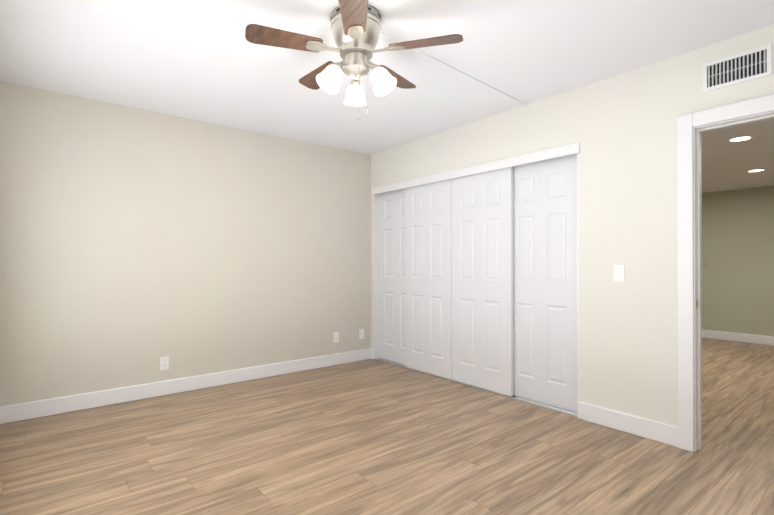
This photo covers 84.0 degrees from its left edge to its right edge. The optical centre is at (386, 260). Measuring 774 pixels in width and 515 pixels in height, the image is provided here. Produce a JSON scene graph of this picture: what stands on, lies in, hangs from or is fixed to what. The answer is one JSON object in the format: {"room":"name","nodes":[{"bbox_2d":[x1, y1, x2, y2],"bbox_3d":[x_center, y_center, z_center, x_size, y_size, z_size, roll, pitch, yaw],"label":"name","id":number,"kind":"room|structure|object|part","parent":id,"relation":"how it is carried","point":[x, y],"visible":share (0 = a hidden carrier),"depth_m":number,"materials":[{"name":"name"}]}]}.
{"room":"empty bedroom","nodes":[
{"label":"empty bedroom","id":0,"kind":"room"},
{"bbox_2d":[0,81,370,405],"bbox_3d":[-1.584,-0.056,4.092,3.490,2.440,0.120,0,0,-39],"label":"wall","id":1,"kind":"structure","parent":0,"point":[136,244],"depth_m":3.72,"materials":[{"name":"beige paint"}]},
{"bbox_2d":[160,356,168,370],"bbox_3d":[-1.928,0.887,3.725,0.070,0.115,0.007,0,0,-39],"label":"electrical outlet","id":2,"kind":"object","parent":1,"relation":"attached to","point":[164,363],"visible":1,"depth_m":3.72,"materials":[{"name":"white plastic"}]},
{"bbox_2d":[0,348,370,423],"bbox_3d":[-1.486,1.101,4.079,3.346,0.125,0.016,0,0,-39],"label":"baseboard","id":3,"kind":"structure","parent":1,"relation":"attached to","point":[36,409],"depth_m":3.70,"materials":[{"name":"white wood"}]},
{"bbox_2d":[333,332,338,342],"bbox_3d":[-0.571,0.858,4.831,0.070,0.115,0.007,0,0,-39],"label":"electrical outlet","id":4,"kind":"object","parent":1,"relation":"attached to","point":[335,336],"visible":1,"depth_m":4.82,"materials":[{"name":"white plastic"}]},
{"bbox_2d":[359,329,363,338],"bbox_3d":[-0.293,0.859,5.051,0.070,0.115,0.016,0,0,-39],"label":"outlet plate","id":5,"kind":"object","parent":1,"relation":"attached to","point":[361,333],"visible":1,"depth_m":5.05,"materials":[{"name":"white plastic"}]},
{"bbox_2d":[0,338,773,514],"bbox_3d":[1.837,1.193,3.796,8.430,0.060,4.890,0,0,-39],"label":"floor","id":6,"kind":"structure","parent":0,"point":[370,437],"depth_m":2.57,"materials":[{"name":"brown wood"}]},
{"bbox_2d":[375,358,576,416],"bbox_3d":[0.672,1.159,4.173,0.096,0.010,2.463,0,0,-39],"label":"floor track","id":7,"kind":"object","parent":6,"relation":"on","point":[564,411],"visible":0.42,"depth_m":3.65,"materials":[{"name":"silver metal"}]},
{"bbox_2d":[379,188,404,364],"bbox_3d":[0.125,0.163,4.887,0.035,1.985,0.675,0,0,-39],"label":"closet door","id":8,"kind":"structure","parent":7,"relation":"on","point":[392,276],"depth_m":4.95,"materials":[{"name":"white wood"}]},
{"bbox_2d":[405,179,451,379],"bbox_3d":[0.424,0.161,4.447,0.035,1.985,0.675,0,0,-39],"label":"closet door","id":9,"kind":"structure","parent":7,"relation":"on","point":[428,278],"depth_m":4.41,"materials":[{"name":"white wood"}]},
{"bbox_2d":[452,167,513,396],"bbox_3d":[0.853,0.159,3.920,0.035,1.985,0.675,0,0,-39],"label":"closet door","id":10,"kind":"structure","parent":7,"relation":"on","point":[482,290],"depth_m":3.87,"materials":[{"name":"white wood"}]},
{"bbox_2d":[513,154,576,412],"bbox_3d":[1.256,0.157,3.499,0.035,1.985,0.675,0,0,-39],"label":"closet door","id":11,"kind":"structure","parent":7,"relation":"on","point":[545,267],"depth_m":3.45,"materials":[{"name":"white wood"}]},
{"bbox_2d":[0,0,773,154],"bbox_3d":[0.232,-1.334,2.501,4.290,0.100,4.890,0,0,-39],"label":"ceiling","id":12,"kind":"structure","parent":0,"point":[203,60],"depth_m":2.67,"materials":[{"name":"paint"}]},
{"bbox_2d":[245,0,462,119],"bbox_3d":[-0.187,-1.002,2.295,1.075,0.565,1.029,0,0,-39],"label":"ceiling fan","id":13,"kind":"object","parent":12,"relation":"hanging from","point":[356,28],"visible":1,"depth_m":2.18,"materials":[{"name":"brown wood"}]},
{"bbox_2d":[380,32,526,105],"bbox_3d":[0.526,-1.276,2.940,1.684,0.010,0.016,0,0,-43],"label":"trim","id":14,"kind":"structure","parent":12,"relation":"attached to","point":[444,64],"depth_m":2.86,"materials":[{"name":"paint"}]},
{"bbox_2d":[371,25,773,426],"bbox_3d":[1.110,-0.058,3.642,0.120,2.440,4.220,0,0,-39],"label":"wall","id":15,"kind":"structure","parent":0,"point":[627,174],"depth_m":2.94,"materials":[{"name":"beige paint"}]},
{"bbox_2d":[373,194,378,358],"bbox_3d":[-0.112,0.154,5.141,0.120,2.030,0.012,0,0,-39],"label":"door frame","id":16,"kind":"structure","parent":15,"relation":"attached to","point":[375,276],"depth_m":5.12,"materials":[{"name":"white wood"}]},
{"bbox_2d":[372,142,579,194],"bbox_3d":[0.662,-0.829,4.175,0.122,0.077,2.519,0,0,-39],"label":"valance","id":17,"kind":"object","parent":15,"relation":"attached to","point":[565,150],"visible":0.94,"depth_m":3.79,"materials":[{"name":"white wood"}]},
{"bbox_2d":[577,153,578,417],"bbox_3d":[1.456,0.145,3.216,0.120,2.030,0.012,0,0,-39],"label":"door frame","id":18,"kind":"structure","parent":15,"relation":"attached to","point":[577,298],"depth_m":3.18,"materials":[{"name":"white wood"}]},
{"bbox_2d":[614,265,624,281],"bbox_3d":[1.590,0.084,2.949,0.010,0.115,0.070,0,0,-39],"label":"rocker light switch","id":19,"kind":"object","parent":15,"relation":"attached to","point":[619,273],"visible":1,"depth_m":2.95,"materials":[{"name":"white plastic"}]},
{"bbox_2d":[578,402,677,446],"bbox_3d":[1.610,1.096,2.915,0.016,0.125,0.640,0,0,-39],"label":"baseboard","id":20,"kind":"structure","parent":15,"relation":"attached to","point":[647,428],"depth_m":2.88,"materials":[{"name":"white wood"}]},
{"bbox_2d":[697,131,701,449],"bbox_3d":[1.923,0.181,2.646,0.035,1.952,0.011,0,0,-39],"label":"door frame","id":21,"kind":"object","parent":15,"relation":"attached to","point":[699,294],"visible":1,"depth_m":2.64,"materials":[{"name":"white wood"}]},
{"bbox_2d":[676,94,773,451],"bbox_3d":[2.174,0.127,2.335,0.160,2.058,0.992,0,0,-39],"label":"door frame","id":22,"kind":"structure","parent":15,"relation":"attached to","point":[687,123],"depth_m":2.62,"materials":[{"name":"white wood"}]},
{"bbox_3d":[2.229,0.127,2.380,0.018,2.058,0.992,0,0,-39],"label":"hall door casing trim","id":23,"kind":"part","parent":22,"relation":"part of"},
{"bbox_2d":[697,115,773,131],"bbox_3d":[2.176,-0.802,2.341,0.035,0.011,0.810,0,0,-39],"label":"door frame","id":24,"kind":"object","parent":15,"relation":"attached to","point":[736,123],"visible":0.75,"depth_m":2.50,"materials":[{"name":"white wood"}]},
{"bbox_2d":[703,44,771,91],"bbox_3d":[1.994,-1.096,2.458,0.010,0.168,0.310,0,0,-39],"label":"air vent","id":25,"kind":"object","parent":15,"relation":"in","point":[749,65],"visible":1,"depth_m":2.45,"materials":[{"name":"white metal"}]},
{"bbox_2d":[701,118,773,192],"bbox_3d":[3.236,-1.097,4.947,4.820,0.100,4.890,0,0,-39],"label":"ceiling","id":26,"kind":"structure","parent":0,"point":[726,165],"depth_m":4.37,"materials":[{"name":"paint"}]},
{"bbox_2d":[727,135,753,141],"bbox_3d":[3.034,-1.049,3.692,0.180,0.007,0.180,0,0,-39],"label":"recessed light","id":27,"kind":"object","parent":26,"relation":"in","point":[740,138],"visible":0.96,"depth_m":3.69,"materials":[{"name":"white"}]},
{"bbox_2d":[746,168,765,171],"bbox_3d":[4.258,-1.043,4.960,0.180,0.007,0.180,0,0,-39],"label":"recessed light","id":28,"kind":"object","parent":26,"relation":"in","point":[757,170],"visible":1,"depth_m":4.96,"materials":[{"name":"white"}]},
{"bbox_2d":[702,186,773,336],"bbox_3d":[5.021,-0.045,6.473,0.120,2.440,4.770,0,0,-39],"label":"wall","id":29,"kind":"structure","parent":0,"point":[738,256],"depth_m":6.25,"materials":[{"name":"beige paint"}]},
{"bbox_2d":[702,261,707,267],"bbox_3d":[4.857,0.056,6.565,0.016,0.115,0.070,0,0,-39],"label":"hall light switch","id":30,"kind":"object","parent":29,"relation":"attached to","point":[704,264],"visible":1,"depth_m":6.57,"materials":[{"name":"beige plastic"}]},
{"bbox_2d":[702,329,773,345],"bbox_3d":[5.006,1.112,6.378,0.016,0.125,4.650,0,0,-39],"label":"baseboard","id":31,"kind":"structure","parent":29,"relation":"attached to","point":[746,338],"depth_m":6.24,"materials":[{"name":"white wood"}]}
]}

